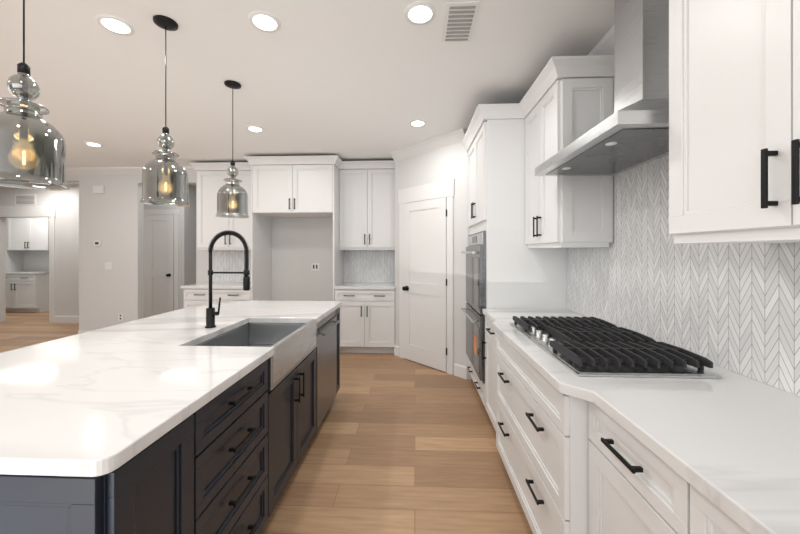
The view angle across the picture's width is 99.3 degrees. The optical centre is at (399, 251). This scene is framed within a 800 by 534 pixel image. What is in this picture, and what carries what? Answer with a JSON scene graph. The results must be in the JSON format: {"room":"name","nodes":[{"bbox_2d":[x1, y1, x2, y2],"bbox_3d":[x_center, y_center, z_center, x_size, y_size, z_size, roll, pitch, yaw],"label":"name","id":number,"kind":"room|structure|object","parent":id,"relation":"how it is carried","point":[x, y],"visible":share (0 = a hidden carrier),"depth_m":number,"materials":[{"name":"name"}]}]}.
{"room":"kitchen","nodes":[
{"label":"kitchen","id":0,"kind":"room"},
{"bbox_2d":[0,184,187,321],"bbox_3d":[-6.959,0.030,6.820,5.500,2.740,0.120,0,0,2],"label":"wall","id":1,"kind":"structure","parent":0,"point":[65,203],"depth_m":6.75,"materials":[{"name":"white paint"}]},
{"bbox_2d":[15,194,35,204],"bbox_3d":[-7.462,-1.040,6.775,0.440,0.220,0.012,0,0,3],"label":"air vent","id":2,"kind":"object","parent":1,"relation":"in","point":[25,199],"visible":1,"depth_m":6.77,"materials":[{"name":"white plastic"}]},
{"bbox_2d":[146,215,173,316],"bbox_3d":[-4.686,0.332,6.607,0.536,2.113,0.106,0,0,3],"label":"hall door","id":3,"kind":"structure","parent":1,"relation":"in","point":[159,264],"depth_m":6.64,"materials":[{"name":"white wood"}]},
{"bbox_2d":[188,185,195,284],"bbox_3d":[-4.247,0.030,7.277,0.120,2.740,0.990,0,0,2],"label":"wall","id":4,"kind":"structure","parent":0,"point":[191,189],"depth_m":6.89,"materials":[{"name":"white paint"}]},
{"bbox_2d":[66,174,332,330],"bbox_3d":[-4.135,0.030,5.486,11.260,2.740,0.120,0,0,3],"label":"wall","id":5,"kind":"structure","parent":0,"point":[111,218],"depth_m":5.44,"materials":[{"name":"white paint"}]},
{"bbox_2d":[94,241,100,245],"bbox_3d":[-4.847,-0.140,5.445,0.110,0.085,0.021,0,0,3],"label":"thermostat","id":6,"kind":"object","parent":5,"relation":"attached to","point":[97,243],"visible":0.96,"depth_m":5.44,"materials":[{"name":"white plastic"}]},
{"bbox_2d":[93,185,104,192],"bbox_3d":[-4.817,-1.000,5.436,0.170,0.120,0.037,0,0,3],"label":"door chime","id":7,"kind":"object","parent":5,"relation":"attached to","point":[99,189],"visible":0.98,"depth_m":5.42,"materials":[{"name":"white plastic"}]},
{"bbox_2d":[105,262,111,268],"bbox_3d":[-4.667,0.220,5.444,0.120,0.115,0.008,0,0,3],"label":"switch plate","id":8,"kind":"object","parent":5,"relation":"attached to","point":[108,265],"visible":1,"depth_m":5.44,"materials":[{"name":"white plastic"}]},
{"bbox_2d":[118,313,122,320],"bbox_3d":[-4.467,1.040,5.436,0.075,0.115,0.007,0,0,3],"label":"electrical outlet plate","id":9,"kind":"object","parent":5,"relation":"attached to","point":[120,316],"visible":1,"depth_m":5.43,"materials":[{"name":"white plastic"}]},
{"bbox_2d":[0,164,344,333],"bbox_3d":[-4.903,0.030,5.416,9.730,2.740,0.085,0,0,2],"label":"trim","id":10,"kind":"structure","parent":5,"relation":"attached to","point":[5,211],"depth_m":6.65,"materials":[{"name":"white wood"}]},
{"bbox_2d":[197,168,271,247],"bbox_3d":[-2.517,-0.630,5.178,0.959,1.140,0.350,0,0,3],"label":"upper cabinet","id":11,"kind":"object","parent":5,"relation":"attached to","point":[257,230],"depth_m":5.02,"materials":[{"name":"white wood"}]},
{"bbox_2d":[189,162,250,170],"bbox_3d":[-2.552,-1.251,4.975,1.037,0.100,0.079,0,0,2],"label":"crown molding","id":12,"kind":"structure","parent":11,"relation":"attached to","point":[220,166],"depth_m":4.97,"materials":[{"name":"white wood"}]},
{"bbox_2d":[252,164,339,219],"bbox_3d":[-1.464,-0.870,4.988,1.120,0.660,0.638,0,0,3],"label":"upper cabinet","id":13,"kind":"object","parent":5,"relation":"attached to","point":[278,191],"depth_m":4.68,"materials":[{"name":"white wood"}]},
{"bbox_2d":[241,155,340,166],"bbox_3d":[-1.478,-1.251,4.656,1.292,0.100,0.106,0,0,2],"label":"crown molding","id":14,"kind":"structure","parent":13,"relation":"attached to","point":[325,159],"depth_m":4.64,"materials":[{"name":"white wood"}]},
{"bbox_2d":[212,250,394,281],"bbox_3d":[-1.516,0.205,5.304,2.948,0.527,0.010,0,0,3],"label":"backsplash","id":15,"kind":"structure","parent":5,"relation":"attached to","point":[369,265],"depth_m":5.26,"materials":[{"name":"tile"}]},
{"bbox_2d":[311,263,318,269],"bbox_3d":[-1.320,0.230,5.298,0.120,0.115,0.007,0,0,3],"label":"outlet plate","id":16,"kind":"object","parent":5,"relation":"attached to","point":[314,266],"visible":1,"depth_m":5.30,"materials":[{"name":"white plastic"}]},
{"bbox_2d":[0,311,532,533],"bbox_3d":[-4.136,1.450,3.284,11.450,0.100,12.200,0,0,3],"label":"floor","id":17,"kind":"structure","parent":0,"point":[398,445],"depth_m":2.29,"materials":[{"name":"brown wood"}]},
{"bbox_2d":[6,217,48,311],"bbox_3d":[-8.864,0.265,8.117,1.020,2.270,0.650,0,0,3],"label":"laundry cabinets","id":18,"kind":"object","parent":17,"relation":"on","point":[27,292],"visible":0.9,"depth_m":8.02,"materials":[{"name":"white wood"}]},
{"bbox_2d":[6,271,48,273],"bbox_3d":[-8.861,0.489,8.128,1.075,0.039,0.628,0,0,3],"label":"countertop","id":19,"kind":"structure","parent":18,"relation":"on","point":[28,272],"depth_m":7.82,"materials":[{"name":"stone"}]},
{"bbox_2d":[0,307,339,533],"bbox_3d":[-1.186,0.955,2.039,1.192,0.890,2.470,0,0,3],"label":"kitchen island","id":20,"kind":"object","parent":17,"relation":"on","point":[226,461],"visible":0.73,"depth_m":1.14,"materials":[{"name":"grey"}]},
{"bbox_2d":[0,300,341,476],"bbox_3d":[-1.225,0.489,2.040,1.235,0.039,2.500,0,0,3],"label":"island countertop","id":21,"kind":"structure","parent":20,"relation":"on","point":[101,401],"depth_m":1.23,"materials":[{"name":"stone"}]},
{"bbox_2d":[205,230,249,327],"bbox_3d":[-1.074,0.166,2.119,0.281,0.606,0.061,0,0,3],"label":"faucet","id":22,"kind":"object","parent":21,"relation":"on","point":[211,313],"visible":0.98,"depth_m":2.11,"materials":[{"name":"black metal"}]},
{"bbox_2d":[195,319,316,390],"bbox_3d":[-0.867,0.577,2.065,0.517,0.206,0.780,0,0,3],"label":"island sink","id":23,"kind":"object","parent":21,"relation":"in","point":[294,345],"visible":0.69,"depth_m":2.18,"materials":[{"name":"silver metal"}]},
{"bbox_2d":[316,310,339,429],"bbox_3d":[-0.884,0.905,2.776,0.691,0.782,0.602,0,0,3],"label":"dishwasher","id":24,"kind":"object","parent":20,"relation":"in","point":[326,365],"visible":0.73,"depth_m":2.69,"materials":[{"name":"silver metal"}]},
{"bbox_2d":[184,284,271,307],"bbox_3d":[-2.523,0.955,5.034,0.959,0.890,0.638,0,0,3],"label":"base cabinet","id":25,"kind":"object","parent":17,"relation":"on","point":[258,292],"depth_m":4.73,"materials":[{"name":"white wood"}]},
{"bbox_2d":[333,288,394,352],"bbox_3d":[-0.470,0.955,4.944,0.827,0.890,0.638,0,0,3],"label":"base cabinet","id":26,"kind":"object","parent":17,"relation":"on","point":[367,317],"depth_m":4.63,"materials":[{"name":"white wood"}]},
{"bbox_2d":[181,282,394,289],"bbox_3d":[-1.545,0.489,4.984,2.978,0.039,0.653,0,0,3],"label":"countertop","id":27,"kind":"structure","parent":26,"relation":"on","point":[344,285],"depth_m":4.77,"materials":[{"name":"stone"}]},
{"bbox_2d":[482,316,491,417],"bbox_3d":[1.010,0.955,2.532,0.718,0.890,0.548,0,0,3],"label":"base cabinet","id":28,"kind":"object","parent":17,"relation":"on","point":[487,321],"depth_m":2.74,"materials":[{"name":"white wood"}]},
{"bbox_2d":[467,119,566,405],"bbox_3d":[1.046,0.150,3.267,0.710,2.500,0.914,0,0,3],"label":"tall cabinet","id":29,"kind":"object","parent":17,"relation":"on","point":[520,274],"visible":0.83,"depth_m":2.82,"materials":[{"name":"white wood"}]},
{"bbox_2d":[461,231,485,382],"bbox_3d":[1.007,0.465,3.268,0.739,1.290,0.818,0,0,3],"label":"wall oven","id":30,"kind":"object","parent":29,"relation":"in","point":[475,252],"visible":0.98,"depth_m":3.05,"materials":[{"name":"silver metal"}]},
{"bbox_2d":[462,104,492,151],"bbox_3d":[0.706,-1.151,3.248,0.100,0.100,0.980,0,0,2],"label":"crown molding","id":31,"kind":"structure","parent":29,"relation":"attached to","point":[483,112],"depth_m":2.99,"materials":[{"name":"white wood"}]},
{"bbox_2d":[490,324,593,533],"bbox_3d":[0.976,0.955,1.734,0.718,0.890,1.179,0,0,3],"label":"base cabinet","id":32,"kind":"object","parent":17,"relation":"on","point":[573,465],"depth_m":1.45,"materials":[{"name":"white wood"}]},
{"bbox_2d":[483,309,799,533],"bbox_3d":[0.937,0.489,1.084,0.738,0.039,3.448,0,0,3],"label":"countertop","id":33,"kind":"structure","parent":32,"relation":"on","point":[728,444],"depth_m":0.93,"materials":[{"name":"stone"}]},
{"bbox_2d":[510,316,721,378],"bbox_3d":[0.952,0.436,1.735,0.520,0.066,0.930,0,0,3],"label":"cooktop","id":34,"kind":"object","parent":33,"relation":"in","point":[588,347],"visible":1,"depth_m":1.43,"materials":[{"name":"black metal"}]},
{"bbox_2d":[594,404,657,533],"bbox_3d":[0.981,0.955,0.951,0.638,0.890,0.513,0,0,3],"label":"base cabinet","id":35,"kind":"object","parent":17,"relation":"on","point":[625,470],"depth_m":1.02,"materials":[{"name":"white wood"}]},
{"bbox_2d":[658,458,747,533],"bbox_3d":[0.963,0.955,0.533,0.638,0.890,0.578,0,0,3],"label":"base cabinet","id":36,"kind":"object","parent":17,"relation":"on","point":[682,509],"depth_m":0.78,"materials":[{"name":"white wood"}]},
{"bbox_2d":[0,0,613,186],"bbox_3d":[-4.136,-1.390,3.284,11.450,0.100,12.200,0,0,3],"label":"ceiling","id":37,"kind":"structure","parent":0,"point":[356,80],"depth_m":2.51,"materials":[{"name":"white paint"}]},
{"bbox_2d":[0,0,69,190],"bbox_3d":[-1.396,-0.794,1.262,0.246,1.088,0.246,0,0,3],"label":"pendant light","id":38,"kind":"object","parent":37,"relation":"hanging from","point":[32,149],"visible":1,"depth_m":1.23,"materials":[{"name":"clear glass"}]},
{"bbox_2d":[84,142,102,146],"bbox_3d":[-3.800,-1.334,4.220,0.180,0.012,0.180,0,0,3],"label":"recessed light","id":39,"kind":"object","parent":37,"relation":"in","point":[93,144],"visible":1,"depth_m":4.20,"materials":[{"name":"white plastic"}]},
{"bbox_2d":[96,14,134,35],"bbox_3d":[-1.674,-1.334,2.005,0.180,0.012,0.180,0,0,3],"label":"recessed light","id":40,"kind":"object","parent":37,"relation":"in","point":[114,24],"visible":0.94,"depth_m":1.99,"materials":[{"name":"white plastic"}]},
{"bbox_2d":[140,15,190,206],"bbox_3d":[-1.365,-0.809,1.981,0.246,1.058,0.246,0,0,3],"label":"pendant light","id":41,"kind":"object","parent":37,"relation":"hanging from","point":[164,178],"visible":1,"depth_m":1.93,"materials":[{"name":"clear glass"}]},
{"bbox_2d":[216,80,249,217],"bbox_3d":[-1.333,-0.809,2.711,0.246,1.058,0.246,0,0,3],"label":"pendant light","id":42,"kind":"object","parent":37,"relation":"hanging from","point":[232,198],"visible":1,"depth_m":2.65,"materials":[{"name":"clear glass"}]},
{"bbox_2d":[246,126,263,131],"bbox_3d":[-1.571,-1.334,3.692,0.180,0.012,0.180,0,0,3],"label":"recessed light","id":43,"kind":"object","parent":37,"relation":"in","point":[255,128],"visible":0.92,"depth_m":3.67,"materials":[{"name":"white plastic"}]},
{"bbox_2d":[248,11,280,32],"bbox_3d":[-0.785,-1.334,1.976,0.180,0.012,0.180,0,0,3],"label":"recessed light","id":44,"kind":"object","parent":37,"relation":"in","point":[264,21],"visible":0.96,"depth_m":1.96,"materials":[{"name":"white plastic"}]},
{"bbox_2d":[409,119,425,126],"bbox_3d":[0.184,-1.334,3.525,0.180,0.012,0.180,0,0,3],"label":"recessed light","id":45,"kind":"object","parent":37,"relation":"in","point":[417,123],"visible":0.94,"depth_m":3.51,"materials":[{"name":"white plastic"}]},
{"bbox_2d":[404,1,435,24],"bbox_3d":[0.113,-1.334,1.907,0.180,0.012,0.180,0,0,3],"label":"recessed light","id":46,"kind":"object","parent":37,"relation":"in","point":[420,13],"visible":0.96,"depth_m":1.89,"materials":[{"name":"white plastic"}]},
{"bbox_2d":[442,1,480,41],"bbox_3d":[0.347,-1.333,1.987,0.180,0.011,0.340,0,0,3],"label":"ceiling vent","id":47,"kind":"object","parent":37,"relation":"in","point":[460,20],"visible":1,"depth_m":1.96,"materials":[{"name":"white plastic"}]},
{"bbox_2d":[395,142,471,378],"bbox_3d":[0.691,0.030,4.479,1.530,2.740,1.470,0,0,3],"label":"wall","id":48,"kind":"structure","parent":0,"point":[443,163],"depth_m":3.88,"materials":[{"name":"white paint"}]},
{"bbox_2d":[336,169,394,247],"bbox_3d":[-0.464,-0.630,5.088,0.827,1.140,0.350,0,0,3],"label":"upper cabinet","id":49,"kind":"object","parent":48,"relation":"attached to","point":[358,205],"depth_m":4.92,"materials":[{"name":"white wood"}]},
{"bbox_2d":[337,160,394,168],"bbox_3d":[-0.478,-1.251,4.885,0.839,0.100,0.079,0,0,2],"label":"crown molding","id":50,"kind":"structure","parent":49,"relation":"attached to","point":[390,164],"depth_m":4.88,"materials":[{"name":"white wood"}]},
{"bbox_2d":[402,197,446,371],"bbox_3d":[0.294,0.377,4.199,0.548,2.023,0.537,0,0,3],"label":"pantry door","id":51,"kind":"structure","parent":48,"relation":"in","point":[424,288],"depth_m":4.18,"materials":[{"name":"white wood"}]},
{"bbox_2d":[390,128,467,379],"bbox_3d":[0.307,0.030,4.156,0.910,2.740,0.910,0,0,2],"label":"trim","id":52,"kind":"structure","parent":48,"relation":"attached to","point":[446,188],"depth_m":3.96,"materials":[{"name":"white wood"}]},
{"bbox_2d":[587,26,613,55],"bbox_3d":[1.338,-1.285,2.744,0.085,0.110,1.940,0,0,2],"label":"wall","id":53,"kind":"structure","parent":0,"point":[605,46],"depth_m":2.14,"materials":[{"name":"white paint"}]},
{"bbox_3d":[1.469,0.030,3.039,0.150,2.740,12.200,0,0,2],"label":"wall","id":54,"kind":"structure","parent":0,"visible":0},
{"bbox_2d":[525,78,613,247],"bbox_3d":[1.176,-0.565,2.472,0.382,1.070,0.655,0,0,3],"label":"upper cabinet","id":55,"kind":"object","parent":54,"relation":"attached to","point":[569,211],"visible":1,"depth_m":2.16,"materials":[{"name":"white wood"}]},
{"bbox_2d":[513,56,568,118],"bbox_3d":[0.980,-1.151,2.455,0.095,0.100,0.736,0,0,2],"label":"crown molding","id":56,"kind":"structure","parent":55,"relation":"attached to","point":[555,69],"depth_m":2.33,"materials":[{"name":"white wood"}]},
{"bbox_2d":[565,55,613,78],"bbox_3d":[1.194,-1.151,2.115,0.314,0.100,0.077,0,0,2],"label":"crown molding","id":57,"kind":"structure","parent":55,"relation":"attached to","point":[593,66],"depth_m":2.11,"materials":[{"name":"white wood"}]},
{"bbox_2d":[535,0,668,175],"bbox_3d":[1.078,-0.905,1.705,0.486,0.866,0.880,0,0,3],"label":"range hood","id":58,"kind":"object","parent":54,"relation":"attached to","point":[632,131],"visible":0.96,"depth_m":1.55,"materials":[{"name":"silver metal"}]},
{"bbox_2d":[567,154,799,395],"bbox_3d":[1.301,-0.090,1.068,0.010,1.119,3.448,0,0,3],"label":"backsplash","id":59,"kind":"structure","parent":54,"relation":"attached to","point":[734,307],"depth_m":1.55,"materials":[{"name":"tile"}]},
{"bbox_2d":[669,0,799,239],"bbox_3d":[1.118,-0.580,0.781,0.350,1.040,0.866,0,0,3],"label":"upper cabinet","id":60,"kind":"object","parent":54,"relation":"attached to","point":[734,121],"depth_m":0.98,"materials":[{"name":"white wood"}]}
]}

